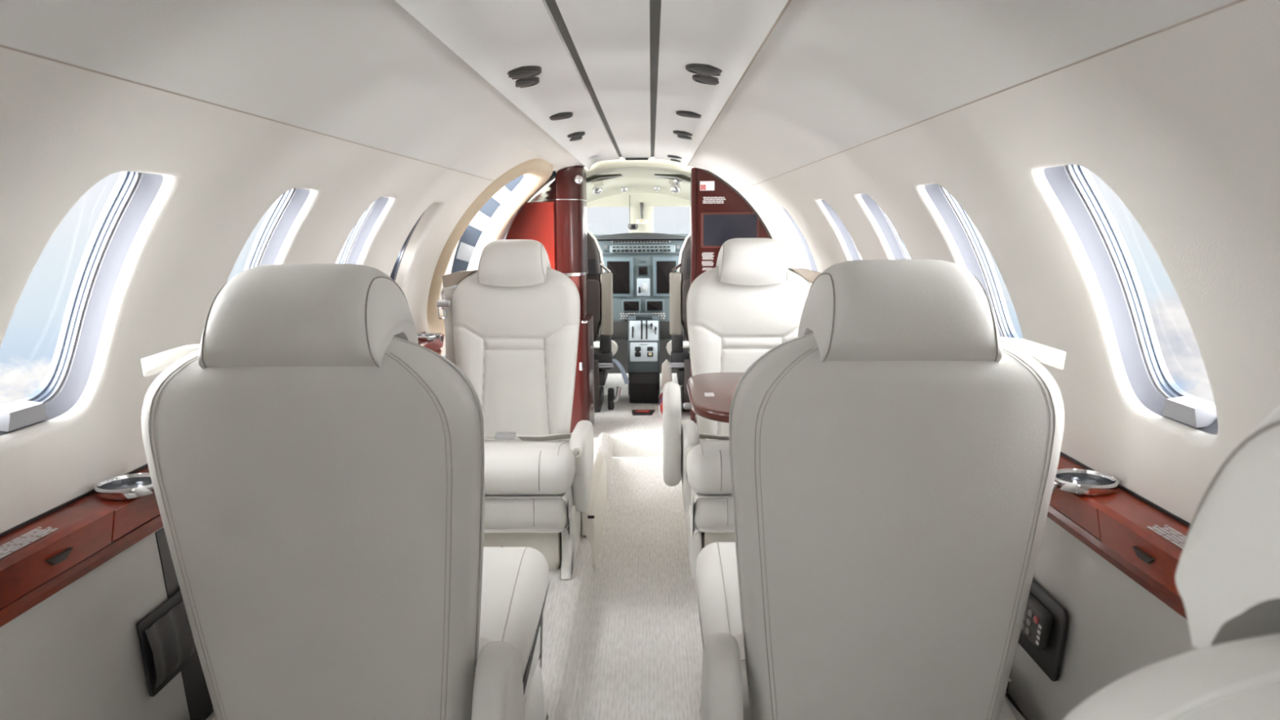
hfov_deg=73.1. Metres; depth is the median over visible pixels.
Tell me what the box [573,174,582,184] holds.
spot lamp
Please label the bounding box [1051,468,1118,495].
cup holder
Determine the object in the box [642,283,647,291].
print
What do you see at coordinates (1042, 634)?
control panel
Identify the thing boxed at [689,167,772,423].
cabinet
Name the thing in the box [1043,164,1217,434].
window
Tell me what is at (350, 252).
window
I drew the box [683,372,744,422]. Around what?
folding table
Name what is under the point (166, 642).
pocket
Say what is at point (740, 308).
armchair
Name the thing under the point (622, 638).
floor
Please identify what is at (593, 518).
step
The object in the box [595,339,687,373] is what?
wall
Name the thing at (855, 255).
window
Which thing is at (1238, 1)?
trim
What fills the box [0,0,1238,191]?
ceiling
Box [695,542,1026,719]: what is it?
seat cushion
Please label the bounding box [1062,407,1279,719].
armchair
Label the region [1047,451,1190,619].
ledge
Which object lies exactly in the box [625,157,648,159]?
ceiling vent
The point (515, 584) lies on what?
seat cushion
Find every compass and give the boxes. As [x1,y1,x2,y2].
[627,195,638,230]
[627,223,638,230]
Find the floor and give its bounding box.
[536,373,702,719]
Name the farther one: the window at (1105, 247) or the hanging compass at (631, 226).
the hanging compass at (631, 226)
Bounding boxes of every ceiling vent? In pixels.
[506,66,541,88]
[549,111,573,120]
[567,131,585,141]
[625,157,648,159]
[666,155,681,162]
[672,130,693,139]
[675,110,701,118]
[685,63,722,84]
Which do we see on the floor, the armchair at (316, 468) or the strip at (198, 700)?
the armchair at (316, 468)
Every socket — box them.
[590,180,604,186]
[668,178,682,184]
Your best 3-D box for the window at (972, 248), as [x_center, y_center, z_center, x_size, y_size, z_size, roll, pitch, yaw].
[0.635,-0.169,1.588,0.190,0.339,0.214,0,9,1]
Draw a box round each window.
[0,171,163,435]
[243,188,310,271]
[335,196,389,264]
[390,202,438,288]
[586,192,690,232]
[781,205,817,271]
[820,200,862,260]
[860,193,911,259]
[924,183,1019,338]
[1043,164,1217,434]
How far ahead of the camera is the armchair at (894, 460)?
1.12 m
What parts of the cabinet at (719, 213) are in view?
edge trim, screen frame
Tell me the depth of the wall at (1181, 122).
1.01 m
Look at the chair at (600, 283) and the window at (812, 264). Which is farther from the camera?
the chair at (600, 283)
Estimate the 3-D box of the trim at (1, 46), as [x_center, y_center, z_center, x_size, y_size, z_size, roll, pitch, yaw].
[-0.545,-0.307,0.984,0.002,0.002,4.435,0,9,1]
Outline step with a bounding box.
[582,432,611,570]
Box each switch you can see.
[635,346,640,351]
[647,346,653,351]
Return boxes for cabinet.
[505,165,595,432]
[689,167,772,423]
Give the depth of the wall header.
4.22 m
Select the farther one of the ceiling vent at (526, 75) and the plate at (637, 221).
the plate at (637, 221)
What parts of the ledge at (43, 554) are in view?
lid, arrow pull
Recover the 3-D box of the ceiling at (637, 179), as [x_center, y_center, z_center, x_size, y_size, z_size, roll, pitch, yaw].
[-0.004,-0.938,4.980,1.170,0.275,1.470,0,9,1]
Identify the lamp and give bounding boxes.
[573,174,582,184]
[590,180,604,194]
[620,186,627,192]
[653,186,660,191]
[668,178,682,193]
[673,179,681,184]
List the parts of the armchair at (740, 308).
armrest, leg, backrest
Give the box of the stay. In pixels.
[640,202,643,218]
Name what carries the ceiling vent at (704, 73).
in the ceiling at (802, 82)
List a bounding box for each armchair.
[141,263,549,719]
[435,239,594,579]
[662,237,821,580]
[695,259,1066,719]
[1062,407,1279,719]
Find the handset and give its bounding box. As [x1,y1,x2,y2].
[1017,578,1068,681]
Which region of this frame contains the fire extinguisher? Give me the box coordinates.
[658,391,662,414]
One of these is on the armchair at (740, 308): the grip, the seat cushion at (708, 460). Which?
the seat cushion at (708, 460)
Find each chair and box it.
[586,228,629,412]
[666,232,690,412]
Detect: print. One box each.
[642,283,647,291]
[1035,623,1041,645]
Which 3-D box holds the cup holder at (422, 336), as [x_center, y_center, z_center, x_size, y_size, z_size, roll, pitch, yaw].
[-0.709,-0.072,2.893,0.096,0.028,0.087,0,9,1]
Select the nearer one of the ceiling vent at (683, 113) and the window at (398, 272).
the ceiling vent at (683, 113)
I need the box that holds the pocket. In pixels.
[136,589,197,697]
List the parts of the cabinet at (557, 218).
lacquer panel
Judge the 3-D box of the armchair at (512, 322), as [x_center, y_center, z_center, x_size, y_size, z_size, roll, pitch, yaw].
[-0.417,0.113,2.719,0.518,0.966,0.679,0,9,1]
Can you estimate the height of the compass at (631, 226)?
0.038 m
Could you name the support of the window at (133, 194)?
in the wall at (64, 129)
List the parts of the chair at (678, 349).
armrest, frame, rail, backrest, panel, plate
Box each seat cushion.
[201,546,549,719]
[484,438,576,494]
[686,439,731,493]
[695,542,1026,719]
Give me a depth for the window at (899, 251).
2.18 m
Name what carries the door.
in the wall at (64, 129)
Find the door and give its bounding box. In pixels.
[426,158,556,355]
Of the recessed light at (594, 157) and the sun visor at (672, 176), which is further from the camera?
the sun visor at (672, 176)
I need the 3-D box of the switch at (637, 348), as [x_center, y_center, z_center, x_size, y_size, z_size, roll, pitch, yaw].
[-0.012,-0.063,4.921,0.034,0.023,0.016,0,9,1]
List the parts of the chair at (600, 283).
plate, backrest, panel, rail, frame, armrest, arm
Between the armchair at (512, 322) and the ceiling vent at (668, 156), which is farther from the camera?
the ceiling vent at (668, 156)
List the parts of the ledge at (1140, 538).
lid, arrow pull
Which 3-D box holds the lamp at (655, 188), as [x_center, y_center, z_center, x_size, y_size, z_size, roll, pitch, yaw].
[0.104,-1.057,5.253,0.057,0.062,0.058,0,9,1]
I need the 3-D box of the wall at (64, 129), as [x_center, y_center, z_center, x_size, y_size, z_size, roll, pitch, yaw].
[-0.602,-0.126,1.560,0.419,0.738,5.495,0,9,1]
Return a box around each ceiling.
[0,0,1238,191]
[528,166,690,208]
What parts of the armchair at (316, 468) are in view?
armrest, leg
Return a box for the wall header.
[528,157,692,202]
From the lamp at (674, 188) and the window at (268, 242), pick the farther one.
the lamp at (674, 188)
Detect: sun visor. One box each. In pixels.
[586,173,622,183]
[653,173,690,182]
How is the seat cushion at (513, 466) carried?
on the armchair at (512, 322)
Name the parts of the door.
jamb plate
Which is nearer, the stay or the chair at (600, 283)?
the chair at (600, 283)
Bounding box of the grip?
[661,359,671,386]
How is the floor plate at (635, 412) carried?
on the floor
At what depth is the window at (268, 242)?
1.69 m
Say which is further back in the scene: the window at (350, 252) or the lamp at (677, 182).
the lamp at (677, 182)
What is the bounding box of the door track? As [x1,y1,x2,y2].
[592,333,594,408]
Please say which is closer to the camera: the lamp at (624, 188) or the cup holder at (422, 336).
the cup holder at (422, 336)
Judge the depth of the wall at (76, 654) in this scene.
1.15 m
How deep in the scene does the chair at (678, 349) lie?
4.63 m
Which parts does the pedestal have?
trim plate, throttle plate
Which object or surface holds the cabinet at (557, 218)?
on the floor
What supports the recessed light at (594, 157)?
in the ceiling at (802, 82)
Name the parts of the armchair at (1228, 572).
backrest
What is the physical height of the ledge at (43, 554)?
0.086 m
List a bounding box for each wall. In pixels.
[0,46,561,533]
[0,526,190,719]
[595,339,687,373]
[737,0,1279,523]
[1007,515,1198,719]
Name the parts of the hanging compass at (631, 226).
stem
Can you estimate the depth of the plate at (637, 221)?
5.54 m
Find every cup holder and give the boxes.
[93,472,154,499]
[417,333,443,342]
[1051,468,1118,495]
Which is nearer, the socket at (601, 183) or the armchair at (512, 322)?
the armchair at (512, 322)
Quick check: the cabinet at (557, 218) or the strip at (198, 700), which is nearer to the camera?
the strip at (198, 700)
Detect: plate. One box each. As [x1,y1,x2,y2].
[631,409,654,415]
[635,219,648,224]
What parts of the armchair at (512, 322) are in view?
backrest, leg, armrest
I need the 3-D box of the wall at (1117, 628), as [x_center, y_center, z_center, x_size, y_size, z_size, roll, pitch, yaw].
[0.629,0.478,1.634,0.075,0.600,5.505,0,9,1]
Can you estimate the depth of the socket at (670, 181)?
4.84 m
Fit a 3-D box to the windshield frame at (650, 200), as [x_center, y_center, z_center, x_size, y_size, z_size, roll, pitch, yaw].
[0.004,-0.940,5.557,1.460,0.530,0.050,0,9,1]
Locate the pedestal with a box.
[627,313,659,403]
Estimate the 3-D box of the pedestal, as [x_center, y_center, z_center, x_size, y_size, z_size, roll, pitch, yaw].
[0.023,-0.018,4.983,0.181,0.506,0.250,0,9,1]
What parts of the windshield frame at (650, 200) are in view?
windscreen frame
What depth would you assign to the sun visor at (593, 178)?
4.53 m
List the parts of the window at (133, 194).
shade pull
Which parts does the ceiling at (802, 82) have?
service panel, panel, service panel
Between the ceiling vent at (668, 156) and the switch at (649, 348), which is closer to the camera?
the ceiling vent at (668, 156)
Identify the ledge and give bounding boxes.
[0,331,444,627]
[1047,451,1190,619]
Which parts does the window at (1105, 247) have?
shade pull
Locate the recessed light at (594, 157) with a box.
[588,155,601,159]
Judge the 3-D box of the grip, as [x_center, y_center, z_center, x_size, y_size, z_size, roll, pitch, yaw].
[0.148,0.070,4.793,0.064,0.150,0.050,0,9,1]
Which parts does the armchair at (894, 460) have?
armrest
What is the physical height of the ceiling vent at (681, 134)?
0.023 m
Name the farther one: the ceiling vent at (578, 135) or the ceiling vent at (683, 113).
the ceiling vent at (578, 135)
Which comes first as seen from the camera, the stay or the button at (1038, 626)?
the button at (1038, 626)
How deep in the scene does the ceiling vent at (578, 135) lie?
2.88 m
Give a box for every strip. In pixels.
[155,527,213,719]
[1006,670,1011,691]
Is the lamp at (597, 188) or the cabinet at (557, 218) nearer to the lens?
the cabinet at (557, 218)
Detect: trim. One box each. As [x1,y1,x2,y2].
[0,44,494,181]
[737,0,1245,191]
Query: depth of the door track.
4.36 m

